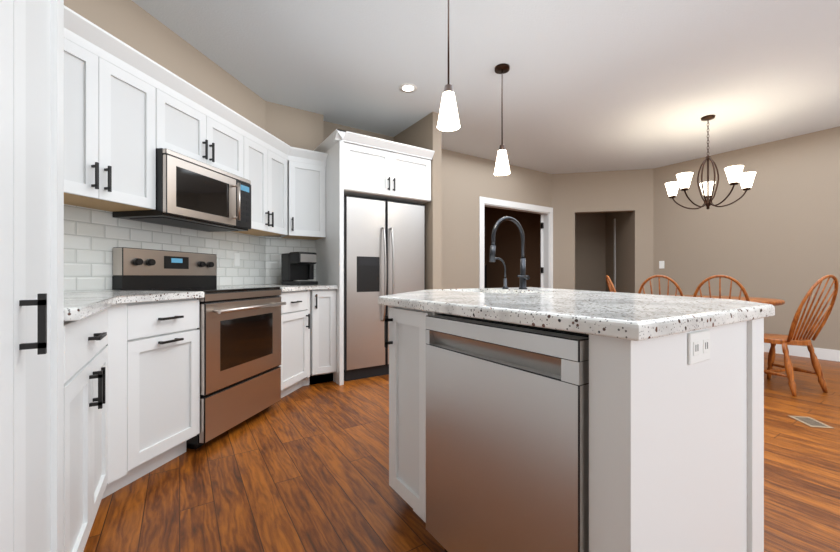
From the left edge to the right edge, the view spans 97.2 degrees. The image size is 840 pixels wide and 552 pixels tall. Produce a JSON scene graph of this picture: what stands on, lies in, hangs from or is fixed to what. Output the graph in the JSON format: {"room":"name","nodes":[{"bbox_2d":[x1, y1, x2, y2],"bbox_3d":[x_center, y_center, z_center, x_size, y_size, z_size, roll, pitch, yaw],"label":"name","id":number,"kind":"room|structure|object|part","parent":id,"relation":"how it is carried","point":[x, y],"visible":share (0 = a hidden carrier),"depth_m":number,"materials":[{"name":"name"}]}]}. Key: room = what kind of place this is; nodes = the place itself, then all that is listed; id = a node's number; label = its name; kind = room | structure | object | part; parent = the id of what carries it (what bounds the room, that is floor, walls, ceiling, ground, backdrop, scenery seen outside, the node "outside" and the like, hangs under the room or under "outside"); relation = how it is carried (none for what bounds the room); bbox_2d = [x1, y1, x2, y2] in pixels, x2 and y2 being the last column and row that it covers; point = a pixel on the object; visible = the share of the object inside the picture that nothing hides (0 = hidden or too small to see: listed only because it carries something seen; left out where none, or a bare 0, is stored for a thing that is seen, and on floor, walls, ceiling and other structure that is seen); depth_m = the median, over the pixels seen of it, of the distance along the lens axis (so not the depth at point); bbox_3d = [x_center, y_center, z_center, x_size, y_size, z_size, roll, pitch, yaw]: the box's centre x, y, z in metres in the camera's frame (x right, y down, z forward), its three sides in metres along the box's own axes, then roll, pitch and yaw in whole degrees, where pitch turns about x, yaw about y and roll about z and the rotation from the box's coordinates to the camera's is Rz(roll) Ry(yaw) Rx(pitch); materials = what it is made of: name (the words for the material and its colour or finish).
{"room":"kitchen","nodes":[
{"label":"kitchen","id":0,"kind":"room"},
{"bbox_2d":[64,0,264,129],"bbox_3d":[-1.830,-0.375,2.594,0.100,2.750,2.273,0,0,12],"label":"wall","id":1,"kind":"structure","parent":0,"point":[134,25],"depth_m":2.62,"materials":[{"name":"beige paint"}]},
{"bbox_2d":[72,10,159,203],"bbox_3d":[-1.761,-0.800,1.878,0.674,0.821,0.673,0,0,-33],"label":"upper cabinet","id":2,"kind":"object","parent":1,"relation":"attached to","point":[116,87],"depth_m":1.91,"materials":[{"name":"white wood"}]},
{"bbox_2d":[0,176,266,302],"bbox_3d":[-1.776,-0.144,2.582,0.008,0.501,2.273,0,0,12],"label":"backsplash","id":3,"kind":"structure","parent":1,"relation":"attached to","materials":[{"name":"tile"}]},
{"bbox_2d":[160,65,259,179],"bbox_3d":[-1.616,-0.980,2.557,0.764,0.461,0.764,0,0,-33],"label":"upper cabinet","id":4,"kind":"object","parent":1,"relation":"attached to","point":[195,125],"depth_m":2.49,"materials":[{"name":"white wood"}]},
{"bbox_2d":[113,148,250,231],"bbox_3d":[-1.550,-0.545,2.543,0.442,0.394,0.754,0,0,12],"label":"microwave","id":5,"kind":"object","parent":4,"relation":"attached to","point":[193,194],"visible":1,"depth_m":2.37,"materials":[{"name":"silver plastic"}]},
{"bbox_2d":[248,128,303,207],"bbox_3d":[-1.474,-0.800,3.227,0.661,0.821,0.662,0,0,-33],"label":"upper cabinet","id":6,"kind":"object","parent":1,"relation":"attached to","point":[278,180],"depth_m":3.34,"materials":[{"name":"white wood"}]},
{"bbox_2d":[72,196,319,295],"bbox_3d":[-1.776,-0.144,2.582,1.613,0.501,1.613,0,0,-33],"label":"backsplash","id":7,"kind":"structure","parent":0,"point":[250,258],"depth_m":2.91,"materials":[{"name":"white tile"}]},
{"bbox_2d":[320,284,343,291],"bbox_3d":[-1.282,0.104,3.272,1.033,0.036,0.993,0,0,-33],"label":"countertop","id":8,"kind":"structure","parent":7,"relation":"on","point":[323,287],"depth_m":3.40,"materials":[{"name":"white stone"}]},
{"bbox_2d":[281,252,317,284],"bbox_3d":[-1.140,-0.070,3.576,0.280,0.310,0.275,0,0,35],"label":"coffee maker","id":9,"kind":"object","parent":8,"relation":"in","point":[297,268],"visible":0.98,"depth_m":3.50,"materials":[{"name":"black plastic"}]},
{"bbox_2d":[265,101,393,236],"bbox_3d":[-0.978,-0.375,4.212,1.573,2.750,0.250,0,0,-33],"label":"wall","id":10,"kind":"structure","parent":0,"point":[298,128],"depth_m":3.88,"materials":[{"name":"beige paint"}]},
{"bbox_2d":[304,148,327,239],"bbox_3d":[-1.196,-0.800,3.698,0.425,0.821,0.368,0,0,-33],"label":"upper cabinet","id":11,"kind":"object","parent":10,"relation":"attached to","point":[315,161],"depth_m":3.65,"materials":[{"name":"white wood"}]},
{"bbox_2d":[320,132,431,204],"bbox_3d":[-0.480,-1.062,3.973,0.991,0.516,0.686,0,0,-33],"label":"upper cabinet","id":12,"kind":"object","parent":10,"relation":"attached to","point":[358,166],"depth_m":3.62,"materials":[{"name":"white wood"}]},
{"bbox_2d":[394,112,441,289],"bbox_3d":[-0.080,-0.375,4.378,0.115,2.750,0.970,0,0,-33],"label":"wall","id":13,"kind":"structure","parent":0,"point":[425,132],"depth_m":3.99,"materials":[{"name":"beige paint"}]},
{"bbox_2d":[479,196,839,361],"bbox_3d":[3.345,-0.085,3.378,4.771,2.170,7.422,0,0,-33],"label":"trim","id":14,"kind":"structure","parent":13,"relation":"attached to","point":[546,249],"depth_m":5.91,"materials":[{"name":"white wood"}]},
{"bbox_3d":[3.736,-0.050,7.099,0.062,2.100,0.062,0,0,-33],"label":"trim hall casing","id":15,"kind":"part","parent":14,"relation":"part of","materials":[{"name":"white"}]},
{"bbox_2d":[83,352,839,551],"bbox_3d":[2.045,1.030,4.011,10.200,0.060,10.300,0,0,-33],"label":"floor","id":16,"kind":"structure","parent":0,"point":[304,468],"depth_m":1.77,"materials":[{"name":"brown wood"}]},
{"bbox_2d":[0,0,39,551],"bbox_3d":[-0.836,-0.105,0.236,0.626,2.210,0.806,0,0,-33],"label":"tall cabinet","id":17,"kind":"object","parent":16,"relation":"on","point":[19,19],"depth_m":0.72,"materials":[{"name":"white wood"}]},
{"bbox_2d":[40,0,71,551],"bbox_3d":[-1.102,-0.105,0.645,0.626,2.210,0.423,0,0,-33],"label":"tall cabinet","id":18,"kind":"object","parent":16,"relation":"on","point":[55,18],"depth_m":0.93,"materials":[{"name":"white wood"}]},
{"bbox_2d":[72,320,107,551],"bbox_3d":[-1.414,0.561,1.126,0.626,0.878,0.717,0,0,-33],"label":"base cabinet","id":19,"kind":"object","parent":16,"relation":"on","point":[99,389],"depth_m":1.26,"materials":[{"name":"white wood"}]},
{"bbox_2d":[108,320,139,494],"bbox_3d":[-1.619,0.561,1.684,0.565,0.878,0.561,0,0,-33],"label":"base cabinet","id":20,"kind":"object","parent":16,"relation":"on","point":[123,335],"depth_m":1.67,"materials":[{"name":"white wood"}]},
{"bbox_2d":[140,316,199,476],"bbox_3d":[-1.576,0.561,1.923,0.737,0.878,0.798,0,0,-33],"label":"base cabinet","id":21,"kind":"object","parent":16,"relation":"on","point":[169,345],"depth_m":1.90,"materials":[{"name":"white wood"}]},
{"bbox_2d":[72,292,203,323],"bbox_3d":[-1.474,0.104,1.562,1.004,0.036,1.518,0,0,-33],"label":"countertop","id":22,"kind":"structure","parent":21,"relation":"on","point":[85,305],"depth_m":1.72,"materials":[{"name":"white stone"}]},
{"bbox_2d":[112,247,285,448],"bbox_3d":[-1.418,0.414,2.515,0.715,1.172,0.758,0,0,12],"label":"range","id":23,"kind":"object","parent":16,"relation":"on","point":[240,353],"visible":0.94,"depth_m":2.37,"materials":[{"name":"grey metal"}]},
{"bbox_2d":[279,292,323,397],"bbox_3d":[-1.332,0.561,3.124,0.786,0.878,0.757,0,0,-33],"label":"base cabinet","id":24,"kind":"object","parent":16,"relation":"on","point":[302,317],"depth_m":3.20,"materials":[{"name":"white wood"}]},
{"bbox_2d":[324,292,339,383],"bbox_3d":[-1.037,0.561,3.638,0.224,0.878,0.641,0,0,-33],"label":"base cabinet","id":25,"kind":"object","parent":16,"relation":"on","point":[331,299],"depth_m":3.42,"materials":[{"name":"white wood"}]},
{"bbox_2d":[344,196,424,380],"bbox_3d":[-0.469,0.120,3.954,0.904,1.760,0.696,0,0,-33],"label":"refrigerator","id":26,"kind":"object","parent":16,"relation":"on","point":[384,247],"visible":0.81,"depth_m":3.64,"materials":[{"name":"grey metal"}]},
{"bbox_2d":[484,264,486,287],"bbox_3d":[0.918,0.375,7.858,1.000,1.250,0.420,0,0,-33],"label":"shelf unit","id":27,"kind":"object","parent":16,"relation":"on","point":[485,275],"visible":0.15,"depth_m":7.95,"materials":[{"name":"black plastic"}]},
{"bbox_2d":[378,303,763,551],"bbox_3d":[0.494,0.561,1.683,1.239,0.878,1.537,0,0,-33],"label":"kitchen island","id":28,"kind":"object","parent":16,"relation":"on","point":[676,423],"depth_m":0.89,"materials":[{"name":"white wood"}]},
{"bbox_2d":[425,314,588,551],"bbox_3d":[0.448,0.567,1.221,0.638,0.862,0.596,0,0,-33],"label":"dishwasher","id":29,"kind":"object","parent":28,"relation":"in","point":[507,437],"visible":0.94,"depth_m":0.98,"materials":[{"name":"grey metal"}]},
{"bbox_2d":[378,287,774,342],"bbox_3d":[0.636,0.104,1.788,1.584,0.036,1.595,0,0,-33],"label":"island countertop","id":30,"kind":"structure","parent":28,"relation":"on","point":[651,317],"depth_m":1.04,"materials":[{"name":"white stone"}]},
{"bbox_2d":[495,257,507,288],"bbox_3d":[0.519,-0.018,2.412,0.143,0.206,0.040,0,0,-33],"label":"soap dispenser","id":31,"kind":"object","parent":30,"relation":"on","point":[505,283],"visible":0.85,"depth_m":2.43,"materials":[{"name":"grey metal"}]},
{"bbox_2d":[489,216,529,288],"bbox_3d":[0.568,-0.146,2.334,0.321,0.462,0.079,0,0,-33],"label":"faucet","id":32,"kind":"object","parent":30,"relation":"on","point":[523,276],"visible":1,"depth_m":2.38,"materials":[{"name":"grey metal"}]},
{"bbox_2d":[687,329,710,365],"bbox_3d":[0.675,0.171,0.893,0.115,0.074,0.008,0,0,-33],"label":"outlet","id":33,"kind":"object","parent":28,"relation":"attached to","point":[698,341],"depth_m":0.89,"materials":[{"name":"white plastic"}]},
{"bbox_2d":[606,275,615,291],"bbox_3d":[2.485,0.496,4.310,0.574,1.014,0.428,0,0,19],"label":"chair","id":34,"kind":"object","parent":16,"relation":"on","point":[611,287],"visible":0.08,"depth_m":4.38,"materials":[{"name":"brown wood"}]},
{"bbox_2d":[638,275,682,295],"bbox_3d":[2.434,0.496,3.714,0.428,1.014,0.574,0,0,39],"label":"chair","id":35,"kind":"object","parent":16,"relation":"on","point":[659,276],"visible":0.25,"depth_m":3.50,"materials":[{"name":"brown wood"}]},
{"bbox_2d":[693,275,749,300],"bbox_3d":[2.687,0.496,3.314,0.428,1.014,0.574,0,0,39],"label":"chair","id":36,"kind":"object","parent":16,"relation":"on","point":[738,283],"visible":0.1,"depth_m":3.10,"materials":[{"name":"brown wood"}]},
{"bbox_2d":[670,295,784,305],"bbox_3d":[3.172,0.617,4.075,1.210,0.754,1.210,0,0,-33],"label":"dining table","id":37,"kind":"object","parent":16,"relation":"on","point":[775,302],"visible":0.06,"depth_m":3.78,"materials":[{"name":"brown wood"}]},
{"bbox_2d":[764,275,837,395],"bbox_3d":[3.260,0.496,3.273,0.428,1.014,0.574,0,0,-15],"label":"chair","id":38,"kind":"object","parent":16,"relation":"on","point":[773,340],"visible":0.79,"depth_m":3.15,"materials":[{"name":"brown wood"}]},
{"bbox_2d":[788,415,833,428],"bbox_3d":[2.671,0.997,2.534,0.130,0.005,0.200,0,0,12],"label":"floor vent","id":39,"kind":"object","parent":16,"relation":"in","point":[810,421],"visible":1,"depth_m":2.52,"materials":[{"name":"beige metal"}]},
{"bbox_2d":[132,0,839,173],"bbox_3d":[2.045,-1.790,4.011,10.200,0.080,10.300,0,0,-33],"label":"ceiling","id":40,"kind":"structure","parent":0,"point":[600,85],"depth_m":3.11,"materials":[{"name":"white paint"}]},
{"bbox_2d":[399,83,416,92],"bbox_3d":[-0.111,-1.746,3.439,0.170,0.005,0.170,0,0,-33],"label":"recessed light","id":41,"kind":"object","parent":40,"relation":"in","point":[407,87],"visible":1,"depth_m":3.44,"materials":[{"name":"white"}]},
{"bbox_2d":[437,0,459,130],"bbox_3d":[0.164,-1.305,2.134,0.132,0.890,0.132,0,0,-33],"label":"pendant light","id":42,"kind":"object","parent":40,"relation":"hanging from","point":[448,119],"visible":1,"depth_m":2.10,"materials":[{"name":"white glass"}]},
{"bbox_2d":[494,63,509,175],"bbox_3d":[0.689,-1.305,3.107,0.132,0.890,0.132,0,0,-33],"label":"pendant light","id":43,"kind":"object","parent":40,"relation":"hanging from","point":[502,167],"visible":1,"depth_m":3.08,"materials":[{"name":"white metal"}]},
{"bbox_2d":[665,115,755,208],"bbox_3d":[3.153,-1.240,4.098,0.808,1.020,0.783,0,0,-33],"label":"chandelier","id":44,"kind":"object","parent":40,"relation":"hanging from","point":[735,175],"visible":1,"depth_m":4.00,"materials":[{"name":"white glass"}]},
{"bbox_2d":[442,149,550,288],"bbox_3d":[1.011,-0.375,5.617,3.065,2.750,0.120,0,0,-33],"label":"wall","id":45,"kind":"structure","parent":0,"point":[462,182],"depth_m":5.35,"materials":[{"name":"beige paint"}]},
{"bbox_2d":[484,207,541,287],"bbox_3d":[1.896,-0.375,7.730,0.100,2.750,2.300,0,0,-33],"label":"wall","id":46,"kind":"structure","parent":0,"point":[508,244],"depth_m":7.65,"materials":[{"name":"brown paint"}]},
{"bbox_2d":[575,212,605,291],"bbox_3d":[3.446,-0.375,7.891,1.325,2.750,1.325,0,0,-33],"label":"wall","id":47,"kind":"structure","parent":0,"point":[590,251],"depth_m":7.10,"materials":[{"name":"brown paint"}]},
{"bbox_2d":[551,169,652,293],"bbox_3d":[3.056,-0.375,6.247,1.605,2.750,0.120,0,0,12],"label":"wall","id":48,"kind":"structure","parent":0,"point":[563,195],"depth_m":6.20,"materials":[{"name":"beige paint"}]},
{"bbox_2d":[606,212,631,292],"bbox_3d":[3.772,-0.375,6.964,0.099,2.750,1.580,0,0,12],"label":"wall","id":49,"kind":"structure","parent":0,"point":[623,252],"depth_m":6.81,"materials":[{"name":"beige paint"}]},
{"bbox_2d":[653,126,839,349],"bbox_3d":[5.363,-0.375,3.712,0.100,2.750,5.785,0,0,-33],"label":"wall","id":50,"kind":"structure","parent":0,"point":[773,232],"depth_m":4.87,"materials":[{"name":"beige paint"}]},
{"bbox_2d":[659,261,663,268],"bbox_3d":[3.866,-0.180,5.918,0.008,0.120,0.075,0,0,-33],"label":"switch plate","id":51,"kind":"object","parent":50,"relation":"attached to","point":[661,264],"visible":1,"depth_m":5.92,"materials":[{"name":"white plastic"}]}
]}

